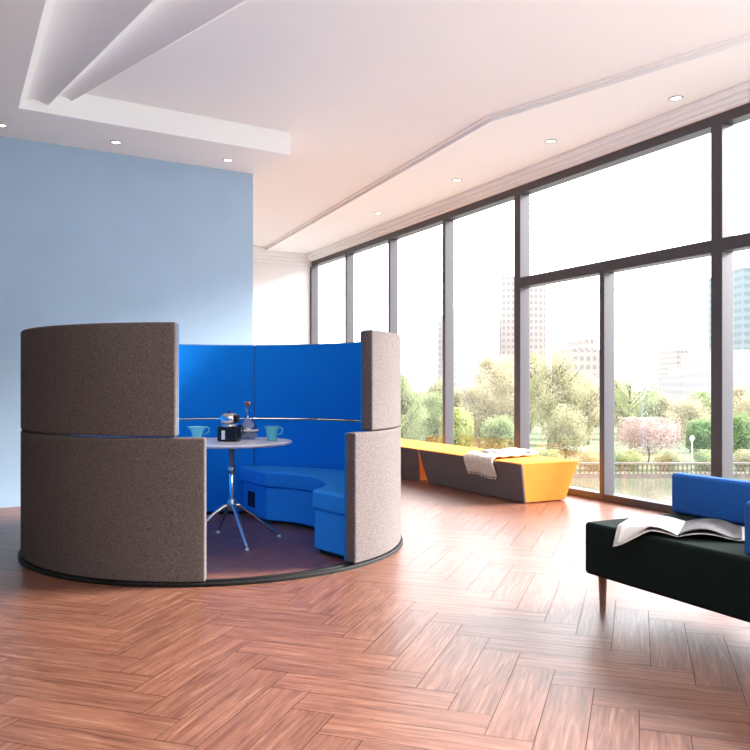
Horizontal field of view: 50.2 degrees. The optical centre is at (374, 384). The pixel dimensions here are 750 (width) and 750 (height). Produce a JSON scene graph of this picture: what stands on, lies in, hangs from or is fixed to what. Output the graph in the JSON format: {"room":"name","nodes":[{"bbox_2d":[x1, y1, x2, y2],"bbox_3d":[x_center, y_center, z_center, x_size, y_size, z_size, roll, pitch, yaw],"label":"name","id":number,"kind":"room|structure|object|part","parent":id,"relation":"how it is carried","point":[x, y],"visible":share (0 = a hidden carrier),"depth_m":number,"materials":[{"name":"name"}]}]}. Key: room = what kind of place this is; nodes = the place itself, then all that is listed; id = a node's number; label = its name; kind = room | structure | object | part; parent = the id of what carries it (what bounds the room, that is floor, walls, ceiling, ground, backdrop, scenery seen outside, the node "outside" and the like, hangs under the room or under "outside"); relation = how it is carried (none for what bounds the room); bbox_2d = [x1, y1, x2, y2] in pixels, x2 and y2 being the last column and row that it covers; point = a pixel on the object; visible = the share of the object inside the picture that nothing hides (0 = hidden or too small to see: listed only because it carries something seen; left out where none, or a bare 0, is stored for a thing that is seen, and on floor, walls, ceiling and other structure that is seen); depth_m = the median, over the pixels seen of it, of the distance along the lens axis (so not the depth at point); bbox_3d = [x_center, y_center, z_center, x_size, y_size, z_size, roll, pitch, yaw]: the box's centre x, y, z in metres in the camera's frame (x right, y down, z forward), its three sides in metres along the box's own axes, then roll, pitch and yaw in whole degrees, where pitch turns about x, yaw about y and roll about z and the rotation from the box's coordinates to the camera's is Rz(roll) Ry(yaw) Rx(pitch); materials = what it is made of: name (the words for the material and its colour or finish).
{"room":"common room","nodes":[
{"label":"common room","id":0,"kind":"room"},
{"bbox_2d":[0,136,252,507],"bbox_3d":[-4.210,-0.734,7.551,6.516,3.867,0.150,0,0,-32],"label":"wall","id":1,"kind":"structure","parent":0,"point":[87,236],"depth_m":8.37,"materials":[{"name":"blue paint"}]},
{"bbox_2d":[0,94,289,173],"bbox_3d":[-3.953,-2.549,7.176,6.534,0.238,1.135,0,0,-32],"label":"ceiling soffit","id":2,"kind":"structure","parent":1,"relation":"attached to","point":[88,121],"depth_m":7.88,"materials":[{"name":"paint"}]},
{"bbox_2d":[110,140,121,144],"bbox_3d":[-2.590,-2.425,8.000,0.110,0.009,0.110,0,0,0],"label":"recessed light","id":3,"kind":"object","parent":2,"relation":"in","point":[113,141],"visible":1,"depth_m":8.01,"materials":[{"name":"grey"}]},
{"bbox_2d":[253,262,319,418],"bbox_3d":[-5.418,-0.835,13.451,9.626,4.070,0.200,0,0,-27],"label":"wall","id":4,"kind":"structure","parent":0,"point":[281,292],"depth_m":15.18,"materials":[{"name":"white paint"}]},
{"bbox_2d":[253,245,309,265],"bbox_3d":[-5.437,-2.483,13.245,9.406,0.366,0.170,0,0,-27],"label":"trim","id":5,"kind":"structure","parent":4,"relation":"attached to","point":[260,254],"depth_m":15.05,"materials":[{"name":"paint"}]},
{"bbox_2d":[253,0,749,253],"bbox_3d":[1.743,-2.585,6.561,3.036,0.170,18.550,0,0,-27],"label":"ceiling","id":6,"kind":"structure","parent":4,"relation":"attached to","point":[479,104],"depth_m":7.29,"materials":[{"name":"paint"}]},
{"bbox_2d":[545,139,556,143],"bbox_3d":[1.803,-2.494,8.197,0.124,0.009,0.124,0,0,0],"label":"recessed light","id":7,"kind":"object","parent":6,"relation":"in","point":[550,141],"visible":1,"depth_m":8.21,"materials":[{"name":"grey"}]},
{"bbox_2d":[668,96,683,100],"bbox_3d":[2.622,-2.494,6.969,0.124,0.009,0.124,0,0,0],"label":"recessed light","id":8,"kind":"object","parent":6,"relation":"in","point":[673,98],"visible":1,"depth_m":6.97,"materials":[{"name":"grey"}]},
{"bbox_2d":[85,0,531,175],"bbox_3d":[-1.222,-2.795,5.123,9.626,0.250,18.650,0,0,-27],"label":"ceiling","id":9,"kind":"structure","parent":0,"point":[271,64],"depth_m":6.46,"materials":[{"name":"paint"}]},
{"bbox_2d":[0,0,45,107],"bbox_3d":[-2.651,-2.549,1.647,4.220,0.238,11.207,0,0,-28],"label":"trim","id":10,"kind":"structure","parent":9,"relation":"attached to","point":[20,20],"depth_m":5.68,"materials":[{"name":"paint"}]},
{"bbox_2d":[18,0,55,107],"bbox_3d":[-0.881,-2.472,2.941,0.122,0.082,9.449,0,0,-28],"label":"trim","id":11,"kind":"structure","parent":10,"relation":"attached to","point":[49,4],"depth_m":5.80,"materials":[{"name":"paint"}]},
{"bbox_2d":[26,0,152,104],"bbox_3d":[-0.418,-2.555,2.606,1.506,0.110,10.423,0,0,-37],"label":"trim","id":12,"kind":"structure","parent":9,"relation":"attached to","point":[78,31],"depth_m":5.83,"materials":[{"name":"paint"}]},
{"bbox_2d":[57,0,244,100],"bbox_3d":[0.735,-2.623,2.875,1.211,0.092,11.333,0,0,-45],"label":"trim","id":13,"kind":"structure","parent":9,"relation":"attached to","point":[168,21],"depth_m":5.97,"materials":[{"name":"paint"}]},
{"bbox_2d":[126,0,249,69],"bbox_3d":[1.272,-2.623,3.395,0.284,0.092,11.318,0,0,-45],"label":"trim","id":14,"kind":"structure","parent":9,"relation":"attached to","point":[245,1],"depth_m":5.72,"materials":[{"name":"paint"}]},
{"bbox_2d":[0,477,749,749],"bbox_3d":[-1.222,1.375,5.123,9.626,0.350,18.651,0,0,-27],"label":"floor","id":15,"kind":"structure","parent":0,"point":[486,629],"depth_m":3.59,"materials":[{"name":"brown wood"}]},
{"bbox_2d":[18,322,402,587],"bbox_3d":[-1.199,0.412,6.151,2.828,1.575,2.828,0,0,0],"label":"booth","id":16,"kind":"object","parent":15,"relation":"on","point":[117,489],"visible":0.92,"depth_m":5.05,"materials":[{"name":"grey fabric"}]},
{"bbox_3d":[-1.825,-0.033,5.179,1.279,0.684,0.847,0,0,0],"label":"panel","id":17,"kind":"part","parent":16,"relation":"part of","materials":[{"name":"beige fabric"}]},
{"bbox_3d":[-1.738,0.747,5.179,1.452,0.863,0.848,0,0,0],"label":"panel","id":18,"kind":"part","parent":16,"relation":"part of","materials":[{"name":"beige fabric"}]},
{"bbox_3d":[-1.763,-0.033,7.289,1.370,0.684,0.252,0,0,-26],"label":"panel","id":19,"kind":"part","parent":16,"relation":"part of","materials":[{"name":"blue fabric"}]},
{"bbox_3d":[-1.763,0.747,7.289,1.370,0.863,0.252,0,0,-26],"label":"panel","id":20,"kind":"part","parent":16,"relation":"part of","materials":[{"name":"blue fabric"}]},
{"bbox_3d":[-0.511,0.747,7.220,1.361,0.863,0.250,0,0,33],"label":"panel","id":21,"kind":"part","parent":16,"relation":"part of","materials":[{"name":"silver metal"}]},
{"bbox_3d":[-0.511,-0.033,7.220,1.361,0.684,0.250,0,0,33],"label":"panel","id":22,"kind":"part","parent":16,"relation":"part of","materials":[{"name":"blue fabric"}]},
{"bbox_3d":[0.037,0.747,6.017,0.304,0.863,1.549,0,0,6],"label":"panel","id":23,"kind":"part","parent":16,"relation":"part of","materials":[{"name":"beige fabric"}]},
{"bbox_3d":[0.067,-0.033,6.100,0.257,0.684,1.389,0,0,2],"label":"panel","id":24,"kind":"part","parent":16,"relation":"part of","materials":[{"name":"beige fabric"}]},
{"bbox_2d":[206,437,291,550],"bbox_3d":[-1.100,0.815,6.140,0.922,0.770,0.922,0,0,0],"label":"round table","id":25,"kind":"object","parent":15,"relation":"on","point":[257,442],"visible":0.78,"depth_m":6.09,"materials":[{"name":"white laminate"}]},
{"bbox_2d":[187,426,209,436],"bbox_3d":[-1.395,0.377,6.270,0.159,0.103,0.159,0,0,40],"label":"cup","id":26,"kind":"object","parent":25,"relation":"on","point":[196,431],"visible":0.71,"depth_m":6.24,"materials":[{"name":"teal ceramic"}]},
{"bbox_3d":[-1.280,1.043,6.052,0.379,0.289,0.036,0,0,-26],"label":"leg","id":27,"kind":"part","parent":25,"relation":"part of","materials":[{"name":"silver metal"}]},
{"bbox_3d":[-1.188,1.043,6.320,0.036,0.289,0.379,0,0,-26],"label":"leg","id":28,"kind":"part","parent":25,"relation":"part of","materials":[{"name":"silver metal"}]},
{"bbox_2d":[217,411,243,441],"bbox_3d":[-1.095,0.312,6.098,0.195,0.234,0.138,0,0,8],"label":"coffee maker","id":29,"kind":"object","parent":25,"relation":"on","point":[229,431],"visible":1,"depth_m":6.05,"materials":[{"name":"black plastic"}]},
{"bbox_3d":[-1.112,0.253,6.100,0.138,0.082,0.138,0,0,8],"label":"chrome lid","id":30,"kind":"part","parent":29,"relation":"part of","materials":[{"name":"silver metal"}]},
{"bbox_3d":[-1.012,1.043,5.960,0.036,0.289,0.379,0,0,-26],"label":"leg","id":31,"kind":"part","parent":25,"relation":"part of","materials":[{"name":"silver metal"}]},
{"bbox_2d":[241,402,257,438],"bbox_3d":[-1.012,0.281,6.350,0.172,0.296,0.172,0,0,0],"label":"carafe","id":32,"kind":"object","parent":25,"relation":"on","point":[247,433],"visible":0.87,"depth_m":6.29,"materials":[{"name":"clear glass"}]},
{"bbox_3d":[-0.920,1.043,6.228,0.379,0.289,0.036,0,0,-26],"label":"leg","id":33,"kind":"part","parent":25,"relation":"part of","materials":[{"name":"silver metal"}]},
{"bbox_2d":[264,426,282,440],"bbox_3d":[-0.790,0.373,6.173,0.132,0.111,0.120,0,0,-27],"label":"cup","id":34,"kind":"object","parent":25,"relation":"on","point":[271,431],"visible":1,"depth_m":6.13,"materials":[{"name":"teal ceramic"}]},
{"bbox_2d":[239,466,343,558],"bbox_3d":[-0.409,0.974,6.554,0.787,0.452,2.305,0,0,-26],"label":"bench","id":35,"kind":"object","parent":15,"relation":"on","point":[312,498],"visible":0.7,"depth_m":6.74,"materials":[{"name":"blue fabric"}]},
{"bbox_2d":[248,490,254,507],"bbox_3d":[-1.117,1.030,7.223,0.007,0.140,0.165,0,0,-30],"label":"power socket","id":36,"kind":"object","parent":35,"relation":"attached to","point":[251,493],"depth_m":7.21,"materials":[{"name":"black plastic"}]},
{"bbox_2d":[239,466,343,514],"bbox_3d":[-0.409,0.817,6.554,0.787,0.138,2.305,0,0,-26],"label":"seat cushion","id":37,"kind":"object","parent":35,"relation":"on","point":[325,486],"depth_m":6.75,"materials":[{"name":"blue fabric"}]},
{"bbox_2d":[401,439,464,479],"bbox_3d":[0.390,0.994,10.954,0.750,0.412,2.065,0,0,-27],"label":"window bench","id":38,"kind":"object","parent":15,"relation":"on","point":[412,467],"visible":0.34,"depth_m":10.14,"materials":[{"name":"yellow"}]},
{"bbox_2d":[419,447,577,502],"bbox_3d":[1.330,0.994,9.089,0.750,0.412,2.057,0,0,-27],"label":"window bench","id":39,"kind":"object","parent":15,"relation":"on","point":[532,478],"visible":0.96,"depth_m":8.34,"materials":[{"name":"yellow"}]},
{"bbox_2d":[464,448,537,478],"bbox_3d":[1.403,0.859,8.864,0.910,0.285,0.548,0,0,-40],"label":"throw blanket","id":40,"kind":"object","parent":39,"relation":"on","point":[481,461],"visible":1,"depth_m":8.69,"materials":[{"name":"beige fabric"}]},
{"bbox_2d":[586,473,749,622],"bbox_3d":[1.869,0.844,3.541,0.720,0.712,1.950,0,0,-27],"label":"sofa","id":41,"kind":"object","parent":15,"relation":"on","point":[708,572],"visible":1,"depth_m":3.83,"materials":[{"name":"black fabric"}]},
{"bbox_3d":[1.214,1.099,4.264,0.048,0.202,0.048,0,0,-27],"label":"leg","id":42,"kind":"part","parent":41,"relation":"part of","materials":[{"name":"brown wood"}]},
{"bbox_2d":[613,515,744,546],"bbox_3d":[1.527,0.733,3.965,0.602,0.127,0.439,0,0,28],"label":"magazine","id":43,"kind":"object","parent":41,"relation":"on","point":[629,529],"visible":0.98,"depth_m":3.91,"materials":[{"name":"white paper"}]},
{"bbox_3d":[2.151,0.611,3.683,0.088,0.225,1.950,0,0,-27],"label":"panel","id":44,"kind":"part","parent":41,"relation":"part of","materials":[{"name":"blue fabric"}]},
{"bbox_3d":[1.847,0.606,3.491,0.626,0.235,0.070,0,0,-27],"label":"arm panel","id":45,"kind":"part","parent":41,"relation":"part of","materials":[{"name":"blue fabric"}]},
{"label":"outside","id":46,"kind":"structure","parent":0,"visible":0},
{"bbox_2d":[327,391,748,472],"bbox_3d":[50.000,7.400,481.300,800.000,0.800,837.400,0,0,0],"label":"ground","id":47,"kind":"structure","parent":46,"point":[536,443],"depth_m":88.19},
{"bbox_2d":[401,375,415,436],"bbox_3d":[2.967,2.904,104.000,5.753,8.420,5.773,0,0,0],"label":"tree","id":48,"kind":"object","parent":47,"relation":"on","point":[407,415],"visible":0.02,"depth_m":103.15,"materials":[{"name":"green plant"}]},
{"bbox_2d":[400,371,430,440],"bbox_3d":[2.704,2.926,71.978,4.694,8.371,4.684,0,0,0],"label":"tree","id":49,"kind":"object","parent":47,"relation":"on","point":[406,400],"visible":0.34,"depth_m":71.33,"materials":[{"name":"green plant"}]},
{"bbox_2d":[411,391,442,442],"bbox_3d":[5.845,3.871,82.000,4.549,6.479,4.556,0,0,0],"label":"tree","id":50,"kind":"object","parent":47,"relation":"on","point":[433,436],"visible":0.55,"depth_m":81.00,"materials":[{"name":"green plant"}]},
{"bbox_2d":[433,316,442,390],"bbox_3d":[29.750,-11.248,355.000,5.950,36.495,30.000,0,0,0],"label":"building","id":51,"kind":"structure","parent":47,"relation":"on","point":[438,321],"depth_m":341.37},
{"bbox_2d":[420,377,457,420],"bbox_3d":[9.411,2.999,116.030,6.286,8.231,6.264,0,0,0],"label":"tree","id":52,"kind":"object","parent":47,"relation":"on","point":[430,389],"visible":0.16,"depth_m":115.30,"materials":[{"name":"green plant"}]},
{"bbox_2d":[438,407,473,446],"bbox_3d":[7.286,4.537,71.992,3.290,5.141,3.317,0,0,0],"label":"bush","id":53,"kind":"object","parent":47,"relation":"on","point":[463,433],"visible":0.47,"depth_m":71.17,"materials":[{"name":"green plant"}]},
{"bbox_2d":[454,386,472,422],"bbox_3d":[10.091,3.583,95.021,4.589,7.056,4.545,0,0,0],"label":"tree","id":54,"kind":"object","parent":47,"relation":"on","point":[456,398],"visible":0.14,"depth_m":94.31,"materials":[{"name":"green plant"}]},
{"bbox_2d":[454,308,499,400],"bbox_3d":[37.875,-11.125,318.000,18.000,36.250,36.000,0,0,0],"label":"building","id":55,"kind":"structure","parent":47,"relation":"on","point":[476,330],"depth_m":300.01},
{"bbox_2d":[458,379,500,447],"bbox_3d":[10.655,3.253,81.998,4.551,7.715,4.534,0,0,0],"label":"tree","id":56,"kind":"object","parent":47,"relation":"on","point":[476,400],"visible":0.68,"depth_m":81.24,"materials":[{"name":"green plant"}]},
{"bbox_2d":[470,352,513,426],"bbox_3d":[15.194,1.371,104.011,5.815,11.486,5.816,0,0,0],"label":"tree","id":57,"kind":"object","parent":47,"relation":"on","point":[488,362],"visible":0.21,"depth_m":103.61,"materials":[{"name":"green plant"}]},
{"bbox_2d":[480,414,513,448],"bbox_3d":[11.088,4.835,71.008,3.565,4.545,3.618,0,0,0],"label":"bush","id":58,"kind":"object","parent":47,"relation":"on","point":[491,434],"visible":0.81,"depth_m":70.27,"materials":[{"name":"green plant"}]},
{"bbox_2d":[483,350,535,444],"bbox_3d":[15.857,1.496,93.988,6.289,11.238,6.331,0,0,0],"label":"tree","id":59,"kind":"object","parent":47,"relation":"on","point":[503,384],"visible":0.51,"depth_m":93.01,"materials":[{"name":"green plant"}]},
{"bbox_2d":[490,277,545,390],"bbox_3d":[61.256,-18.857,345.000,18.562,51.715,30.000,0,0,0],"label":"building","id":60,"kind":"structure","parent":47,"relation":"on","point":[502,289],"depth_m":329.98,"materials":[{"name":"brick"}]},
{"bbox_2d":[510,348,549,432],"bbox_3d":[22.483,0.839,116.011,6.043,12.552,5.947,0,0,0],"label":"tree","id":61,"kind":"object","parent":47,"relation":"on","point":[532,355],"visible":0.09,"depth_m":115.57,"materials":[{"name":"green plant"}]},
{"bbox_2d":[506,345,590,450],"bbox_3d":[17.746,1.474,81.990,8.505,11.292,8.534,0,0,0],"label":"tree","id":62,"kind":"object","parent":47,"relation":"on","point":[540,386],"visible":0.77,"depth_m":80.33,"materials":[{"name":"green plant"}]},
{"bbox_2d":[537,449,563,458],"bbox_3d":[14.341,6.143,65.603,2.298,1.753,2.337,0,0,0],"label":"shrub","id":63,"kind":"object","parent":47,"relation":"on","point":[551,453],"visible":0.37,"depth_m":65.22,"materials":[{"name":"green plant"}]},
{"bbox_2d":[542,404,588,458],"bbox_3d":[17.106,4.412,71.997,4.163,5.396,4.166,0,0,18],"label":"tree","id":64,"kind":"object","parent":47,"relation":"on","point":[570,446],"visible":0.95,"depth_m":71.33,"materials":[{"name":"green plant"}]},
{"bbox_2d":[552,338,599,407],"bbox_3d":[64.500,-3.550,255.000,9.600,21.100,30.000,0,0,0],"label":"building","id":65,"kind":"structure","parent":47,"relation":"on","point":[588,358],"depth_m":240.01,"materials":[{"name":"concrete"}]},
{"bbox_2d":[560,371,595,435],"bbox_3d":[26.395,2.627,104.001,5.059,8.970,5.058,0,0,0],"label":"tree","id":66,"kind":"object","parent":47,"relation":"on","point":[581,373],"visible":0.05,"depth_m":103.30,"materials":[{"name":"green plant"}]},
{"bbox_2d":[568,374,599,444],"bbox_3d":[25.021,2.864,93.976,5.841,8.500,5.857,0,0,0],"label":"tree","id":67,"kind":"object","parent":47,"relation":"on","point":[594,401],"visible":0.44,"depth_m":93.42,"materials":[{"name":"green plant"}]},
{"bbox_2d":[576,449,599,471],"bbox_3d":[17.637,6.138,65.594,2.320,1.739,2.322,0,0,0],"label":"shrub","id":68,"kind":"object","parent":47,"relation":"on","point":[591,456],"visible":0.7,"depth_m":65.22,"materials":[{"name":"green plant"}]},
{"bbox_2d":[599,378,636,430],"bbox_3d":[35.246,2.995,116.005,5.618,8.237,5.648,0,0,0],"label":"tree","id":69,"kind":"object","parent":47,"relation":"on","point":[631,398],"visible":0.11,"depth_m":114.74,"materials":[{"name":"green plant"}]},
{"bbox_2d":[614,449,642,471],"bbox_3d":[20.745,6.138,65.585,2.346,1.754,2.319,0,0,0],"label":"shrub","id":70,"kind":"object","parent":47,"relation":"on","point":[620,458],"visible":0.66,"depth_m":65.23,"materials":[{"name":"green plant"}]},
{"bbox_2d":[597,363,663,451],"bbox_3d":[26.144,2.450,81.991,6.534,9.332,6.489,0,0,0],"label":"tree","id":71,"kind":"object","parent":47,"relation":"on","point":[640,413],"visible":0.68,"depth_m":81.26,"materials":[{"name":"green plant"}]},
{"bbox_2d":[616,417,680,461],"bbox_3d":[24.561,4.986,71.988,5.608,4.252,5.608,0,0,0],"label":"tree","id":72,"kind":"object","parent":47,"relation":"on","point":[648,435],"visible":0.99,"depth_m":71.08,"materials":[{"name":"pink plant"}]},
{"bbox_2d":[635,389,673,432],"bbox_3d":[36.384,3.703,104.006,5.087,6.817,5.079,0,0,0],"label":"tree","id":73,"kind":"object","parent":47,"relation":"on","point":[664,402],"visible":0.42,"depth_m":102.84,"materials":[{"name":"green plant"}]},
{"bbox_2d":[573,462,749,476],"bbox_3d":[27.000,6.700,62.800,32.000,1.200,0.500,0,0,0],"label":"balustrade","id":74,"kind":"object","parent":47,"relation":"on","point":[576,474],"visible":0.52,"depth_m":62.70,"materials":[{"name":"stone"}]},
{"bbox_3d":[27.000,6.170,62.790,32.000,0.140,0.420,0,0,0],"label":"rail","id":75,"kind":"part","parent":74,"relation":"part of","materials":[{"name":"stone"}]},
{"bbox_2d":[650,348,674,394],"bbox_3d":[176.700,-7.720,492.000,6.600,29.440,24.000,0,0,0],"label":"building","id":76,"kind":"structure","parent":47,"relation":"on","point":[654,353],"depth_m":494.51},
{"bbox_2d":[653,449,682,470],"bbox_3d":[24.029,6.138,65.612,2.343,1.762,2.336,0,0,0],"label":"shrub","id":77,"kind":"object","parent":47,"relation":"on","point":[669,456],"visible":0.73,"depth_m":65.26,"materials":[{"name":"green plant"}]},
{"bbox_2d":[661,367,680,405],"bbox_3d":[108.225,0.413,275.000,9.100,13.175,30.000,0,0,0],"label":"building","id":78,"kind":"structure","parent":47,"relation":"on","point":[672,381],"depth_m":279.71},
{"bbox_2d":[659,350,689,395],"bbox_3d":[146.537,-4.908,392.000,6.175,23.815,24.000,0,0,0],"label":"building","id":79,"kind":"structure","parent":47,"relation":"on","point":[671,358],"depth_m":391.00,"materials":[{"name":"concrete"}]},
{"bbox_2d":[666,393,710,452],"bbox_3d":[32.683,3.971,82.996,4.772,6.281,4.835,0,0,0],"label":"tree","id":80,"kind":"object","parent":47,"relation":"on","point":[695,410],"visible":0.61,"depth_m":82.38,"materials":[{"name":"green plant"}]},
{"bbox_2d":[690,435,693,471],"bbox_3d":[25.360,5.510,64.000,0.340,2.980,0.340,0,0,0],"label":"lamp","id":81,"kind":"object","parent":47,"relation":"on","point":[691,436],"visible":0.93,"depth_m":63.97,"materials":[{"name":"white paint"}]},
{"bbox_3d":[25.360,5.725,64.000,0.111,2.550,0.111,0,0,23],"label":"post","id":82,"kind":"part","parent":81,"relation":"part of","materials":[{"name":"white metal"}]},
{"bbox_2d":[681,391,710,420],"bbox_3d":[47.128,3.997,116.006,5.654,6.232,5.641,0,0,0],"label":"tree","id":83,"kind":"object","parent":47,"relation":"on","point":[699,394],"visible":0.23,"depth_m":115.03,"materials":[{"name":"green plant"}]},
{"bbox_2d":[685,416,710,458],"bbox_3d":[29.603,4.919,71.996,3.159,4.375,3.172,0,0,0],"label":"tree","id":84,"kind":"object","parent":47,"relation":"on","point":[701,433],"visible":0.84,"depth_m":71.47,"materials":[{"name":"green plant"}]},
{"bbox_2d":[690,449,710,470],"bbox_3d":[27.095,6.143,65.611,2.294,1.753,2.337,0,0,0],"label":"shrub","id":85,"kind":"object","parent":47,"relation":"on","point":[704,456],"visible":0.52,"depth_m":65.38,"materials":[{"name":"green plant"}]},
{"bbox_2d":[681,350,749,401],"bbox_3d":[104.006,-1.257,230.000,20.425,16.514,30.000,0,0,0],"label":"building","id":86,"kind":"structure","parent":47,"relation":"on","point":[695,367],"depth_m":228.40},
{"bbox_2d":[709,268,749,350],"bbox_3d":[143.812,-18.512,315.000,12.375,51.025,30.000,0,0,0],"label":"building","id":87,"kind":"structure","parent":47,"relation":"on","point":[741,276],"depth_m":301.26,"materials":[{"name":"blue glass"}]},
{"bbox_2d":[733,411,749,457],"bbox_3d":[33.035,4.721,72.012,3.153,4.772,3.133,0,0,0],"label":"tree","id":88,"kind":"object","parent":47,"relation":"on","point":[741,431],"visible":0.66,"depth_m":71.45,"materials":[{"name":"green plant"}]},
{"bbox_2d":[733,391,749,420],"bbox_3d":[43.359,3.688,92.004,5.087,6.848,5.097,0,0,0],"label":"tree","id":89,"kind":"object","parent":47,"relation":"on","point":[746,402],"visible":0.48,"depth_m":91.63,"materials":[{"name":"green plant"}]},
{"bbox_2d":[733,449,749,470],"bbox_3d":[30.327,6.138,65.602,2.332,1.751,2.344,0,0,0],"label":"shrub","id":90,"kind":"object","parent":47,"relation":"on","point":[744,456],"visible":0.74,"depth_m":65.15,"materials":[{"name":"green plant"}]},
{"bbox_2d":[733,383,749,422],"bbox_3d":[47.465,3.429,103.985,4.908,7.365,4.885,0,0,0],"label":"tree","id":91,"kind":"object","parent":47,"relation":"on","point":[741,388],"visible":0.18,"depth_m":103.38,"materials":[{"name":"green plant"}]},
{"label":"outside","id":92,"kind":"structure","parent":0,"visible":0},
{"bbox_2d":[570,477,749,502],"bbox_3d":[20.000,7.350,51.550,360.000,0.300,23.100,0,0,0],"label":"river","id":93,"kind":"structure","parent":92,"point":[654,488],"depth_m":57.31,"materials":[{"name":"grey liquid"}]},
{"bbox_3d":[3.018,-2.620,7.203,8.542,0.500,16.666,0,0,0],"label":"wall","id":94,"kind":"structure","parent":0,"visible":0},
{"bbox_2d":[310,249,351,343],"bbox_3d":[-0.811,-0.585,14.721,0.145,3.570,1.690,0,0,-27],"label":"window","id":95,"kind":"structure","parent":94,"relation":"in","point":[339,255],"depth_m":15.40,"materials":[{"name":"grey metal"}]},
{"bbox_2d":[345,233,395,420],"bbox_3d":[-0.082,-0.585,13.274,0.145,3.570,1.692,0,0,-27],"label":"window","id":96,"kind":"structure","parent":94,"relation":"in","point":[349,259],"depth_m":13.95,"materials":[{"name":"grey metal"}]},
{"bbox_2d":[388,213,452,333],"bbox_3d":[0.649,-0.585,11.823,0.145,3.570,1.696,0,0,-27],"label":"window","id":97,"kind":"structure","parent":94,"relation":"in","point":[436,221],"depth_m":12.50,"materials":[{"name":"grey metal"}]},
{"bbox_2d":[443,186,527,444],"bbox_3d":[1.395,-0.585,10.342,0.145,3.570,1.761,0,0,-27],"label":"window","id":98,"kind":"structure","parent":94,"relation":"in","point":[507,196],"depth_m":11.05,"materials":[{"name":"grey metal"}]},
{"bbox_2d":[307,81,749,261],"bbox_3d":[2.866,-2.436,7.127,0.140,0.131,18.550,0,0,-27],"label":"trim","id":99,"kind":"structure","parent":94,"relation":"attached to","point":[736,96],"depth_m":8.58,"materials":[{"name":"paint"}]},
{"bbox_2d":[514,156,612,500],"bbox_3d":[2.081,-0.585,8.976,0.149,3.570,1.537,0,0,-27],"label":"window","id":100,"kind":"structure","parent":94,"relation":"in","point":[523,281],"depth_m":9.54,"materials":[{"name":"grey metal"}]},
{"bbox_3d":[2.110,1.163,8.923,0.145,0.075,1.417,0,0,-27],"label":"sill","id":101,"kind":"part","parent":100,"relation":"part of","materials":[{"name":"grey metal"}]},
{"bbox_2d":[600,113,729,513],"bbox_3d":[2.738,-0.585,7.671,0.149,3.570,1.524,0,0,-27],"label":"window","id":102,"kind":"structure","parent":94,"relation":"in","point":[700,128],"depth_m":8.12,"materials":[{"name":"grey metal"}]},
{"bbox_3d":[2.756,1.163,7.641,0.145,0.075,1.454,0,0,-27],"label":"sill","id":103,"kind":"part","parent":102,"relation":"part of","materials":[{"name":"grey metal"}]},
{"bbox_2d":[711,103,749,478],"bbox_3d":[3.380,-0.585,6.397,0.149,3.570,1.570,0,0,-27],"label":"window","id":104,"kind":"structure","parent":94,"relation":"in","point":[723,242],"depth_m":6.99,"materials":[{"name":"grey metal"}]}
]}

